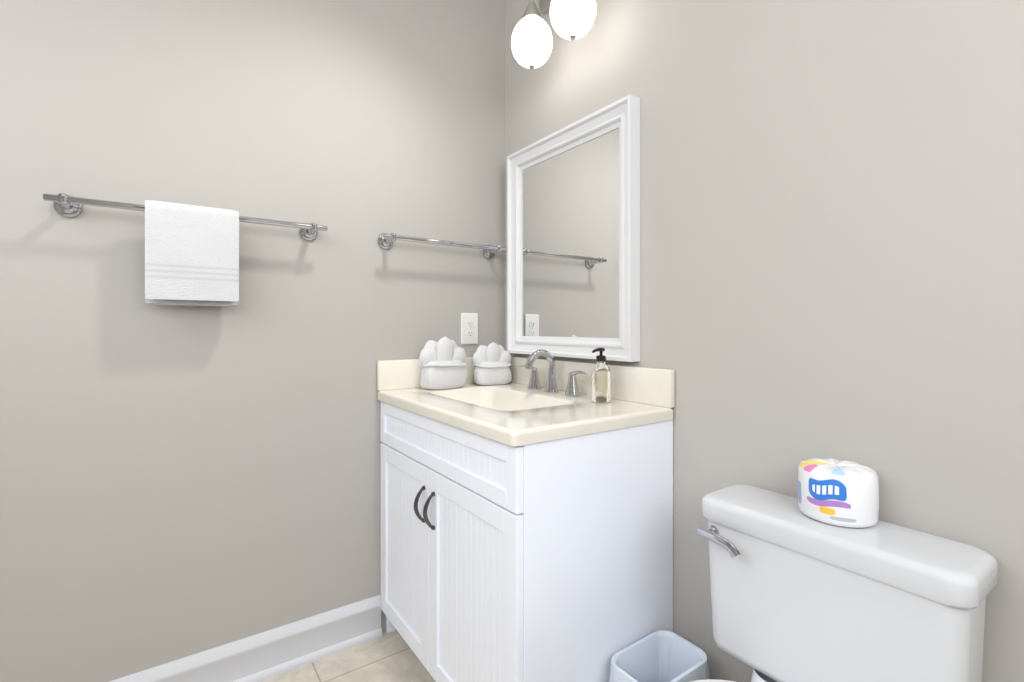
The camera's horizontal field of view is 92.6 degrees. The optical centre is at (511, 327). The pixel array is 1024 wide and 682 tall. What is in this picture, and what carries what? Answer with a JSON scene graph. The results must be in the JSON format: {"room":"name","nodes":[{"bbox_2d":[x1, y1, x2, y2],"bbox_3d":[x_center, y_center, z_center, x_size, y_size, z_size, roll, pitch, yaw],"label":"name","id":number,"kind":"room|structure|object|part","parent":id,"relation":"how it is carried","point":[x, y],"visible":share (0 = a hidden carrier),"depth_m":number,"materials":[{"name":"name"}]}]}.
{"room":"bathroom","nodes":[
{"label":"bathroom","id":0,"kind":"room"},
{"bbox_2d":[0,0,504,681],"bbox_3d":[-1.000,-0.287,1.437,2.500,2.750,0.100,0,0,-35],"label":"wall","id":1,"kind":"structure","parent":0,"point":[178,482],"depth_m":1.46,"materials":[{"name":"paint"}]},
{"bbox_2d":[43,193,327,240],"bbox_3d":[-0.883,-0.314,1.405,0.665,0.058,0.086,0,0,-35],"label":"towel rail","id":2,"kind":"object","parent":1,"relation":"attached to","point":[65,205],"visible":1,"depth_m":1.27,"materials":[{"name":"silver metal"}]},
{"bbox_2d":[145,200,238,305],"bbox_3d":[-0.887,-0.201,1.364,0.217,0.278,0.048,0,0,-35],"label":"hanging towel","id":3,"kind":"object","parent":2,"relation":"hanging from","point":[192,255],"visible":1,"depth_m":1.34,"materials":[{"name":"white fabric"}]},
{"bbox_2d":[109,595,381,681],"bbox_3d":[-1.185,1.020,1.230,1.760,0.136,0.027,0,0,-35],"label":"baseboard","id":4,"kind":"structure","parent":1,"relation":"attached to","point":[266,655],"depth_m":1.54,"materials":[{"name":"grey paint"}]},
{"bbox_2d":[378,233,506,258],"bbox_3d":[-0.250,-0.310,1.849,0.507,0.058,0.086,0,0,-35],"label":"towel rail","id":5,"kind":"object","parent":1,"relation":"attached to","point":[385,240],"visible":1,"depth_m":1.78,"materials":[{"name":"silver metal"}]},
{"bbox_2d":[461,313,477,344],"bbox_3d":[-0.168,0.005,1.954,0.078,0.126,0.008,0,0,-35],"label":"electrical outlet","id":6,"kind":"object","parent":1,"relation":"attached to","point":[469,328],"visible":1,"depth_m":1.95,"materials":[{"name":"white plastic"}]},
{"bbox_2d":[261,630,435,681],"bbox_3d":[-0.139,1.138,0.209,2.500,0.100,3.100,0,0,-35],"label":"floor","id":7,"kind":"structure","parent":0,"point":[389,657],"depth_m":1.57,"materials":[{"name":"tile"}]},
{"bbox_2d":[377,349,674,681],"bbox_3d":[-0.022,0.581,1.544,0.571,1.014,0.844,0,0,-35],"label":"bathroom vanity","id":8,"kind":"object","parent":7,"relation":"on","point":[526,523],"visible":1,"depth_m":1.26,"materials":[{"name":"white wood"}]},
{"bbox_3d":[-0.348,0.706,1.588,0.019,0.590,0.394,0,0,-35],"label":"door","id":9,"kind":"part","parent":8,"relation":"part of","materials":[{"name":"white wood"}]},
{"bbox_3d":[-0.272,0.520,1.433,0.034,0.109,0.013,0,0,-35],"label":"handle","id":10,"kind":"part","parent":8,"relation":"part of","materials":[{"name":"grey metal"}]},
{"bbox_3d":[-0.235,0.520,1.380,0.034,0.109,0.013,0,0,-35],"label":"handle","id":11,"kind":"part","parent":8,"relation":"part of","materials":[{"name":"grey metal"}]},
{"bbox_2d":[419,337,466,389],"bbox_3d":[-0.251,0.127,1.794,0.193,0.190,0.109,0,0,-35],"label":"basket","id":12,"kind":"object","parent":8,"relation":"on","point":[442,361],"visible":1,"depth_m":1.76,"materials":[{"name":"grey"}]},
{"bbox_3d":[-0.222,0.333,1.408,0.019,0.145,0.834,0,0,-35],"label":"drawer","id":13,"kind":"part","parent":8,"relation":"part of","materials":[{"name":"white wood"}]},
{"bbox_3d":[-0.108,0.706,1.245,0.019,0.590,0.436,0,0,-35],"label":"door","id":14,"kind":"part","parent":8,"relation":"part of","materials":[{"name":"white wood"}]},
{"bbox_2d":[472,342,511,384],"bbox_3d":[-0.077,0.139,1.916,0.166,0.165,0.095,0,0,-35],"label":"basket","id":15,"kind":"object","parent":8,"relation":"on","point":[491,362],"visible":0.98,"depth_m":1.89,"materials":[{"name":"grey"}]},
{"bbox_2d":[518,349,587,396],"bbox_3d":[0.103,0.148,1.661,0.140,0.149,0.356,0,0,-35],"label":"faucet","id":16,"kind":"object","parent":8,"relation":"on","point":[534,389],"depth_m":1.66,"materials":[{"name":"silver metal"}]},
{"bbox_2d":[591,348,610,402],"bbox_3d":[0.264,0.141,1.462,0.064,0.163,0.058,0,0,-35],"label":"soap dispenser","id":17,"kind":"object","parent":8,"relation":"on","point":[600,382],"visible":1,"depth_m":1.44,"materials":[{"name":"beige"}]},
{"bbox_2d":[609,630,708,681],"bbox_3d":[0.359,0.946,1.191,0.237,0.284,0.155,0,0,-35],"label":"trash can","id":18,"kind":"object","parent":7,"relation":"on","point":[662,656],"visible":0.96,"depth_m":1.25,"materials":[{"name":"white plastic"}]},
{"bbox_2d":[690,484,997,681],"bbox_3d":[0.407,0.731,0.815,0.695,0.713,0.465,0,0,-35],"label":"toilet","id":19,"kind":"object","parent":7,"relation":"on","point":[797,595],"visible":0.98,"depth_m":0.88,"materials":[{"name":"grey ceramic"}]},
{"bbox_3d":[0.444,0.453,1.035,0.043,0.037,0.100,0,0,-35],"label":"handle","id":20,"kind":"part","parent":19,"relation":"part of","materials":[{"name":"silver metal"}]},
{"bbox_3d":[0.342,0.733,0.769,0.536,0.038,0.380,0,0,-35],"label":"seat","id":21,"kind":"part","parent":19,"relation":"part of","materials":[{"name":"white plastic"}]},
{"bbox_2d":[798,458,878,527],"bbox_3d":[0.644,0.321,0.971,0.134,0.105,0.134,0,0,-35],"label":"toilet paper","id":22,"kind":"object","parent":19,"relation":"on","point":[837,492],"visible":1,"depth_m":0.92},
{"bbox_3d":[0.620,0.401,0.964,0.176,0.053,0.465,0,0,-35],"label":"lid","id":23,"kind":"part","parent":19,"relation":"part of","materials":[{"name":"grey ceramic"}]},
{"bbox_2d":[505,0,1023,681],"bbox_3d":[0.873,-0.287,0.857,0.100,2.750,3.000,0,0,-35],"label":"wall","id":24,"kind":"structure","parent":0,"point":[831,228],"depth_m":1.05,"materials":[{"name":"paint"}]},
{"bbox_2d":[511,0,595,68],"bbox_3d":[0.159,-1.078,1.594,0.221,0.408,0.460,0,0,-35],"label":"wall sconce","id":25,"kind":"object","parent":24,"relation":"attached to","point":[531,43],"visible":1,"depth_m":1.59,"materials":[{"name":"white glass"}]},
{"bbox_2d":[507,94,639,361],"bbox_3d":[0.181,-0.293,1.715,0.045,0.787,0.642,0,0,-35],"label":"mirror","id":26,"kind":"object","parent":24,"relation":"attached to","point":[573,240],"visible":1,"depth_m":1.66,"materials":[{"name":"white paint"}]},
{"label":"glass","id":27,"kind":"part","parent":26,"relation":"part of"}
]}

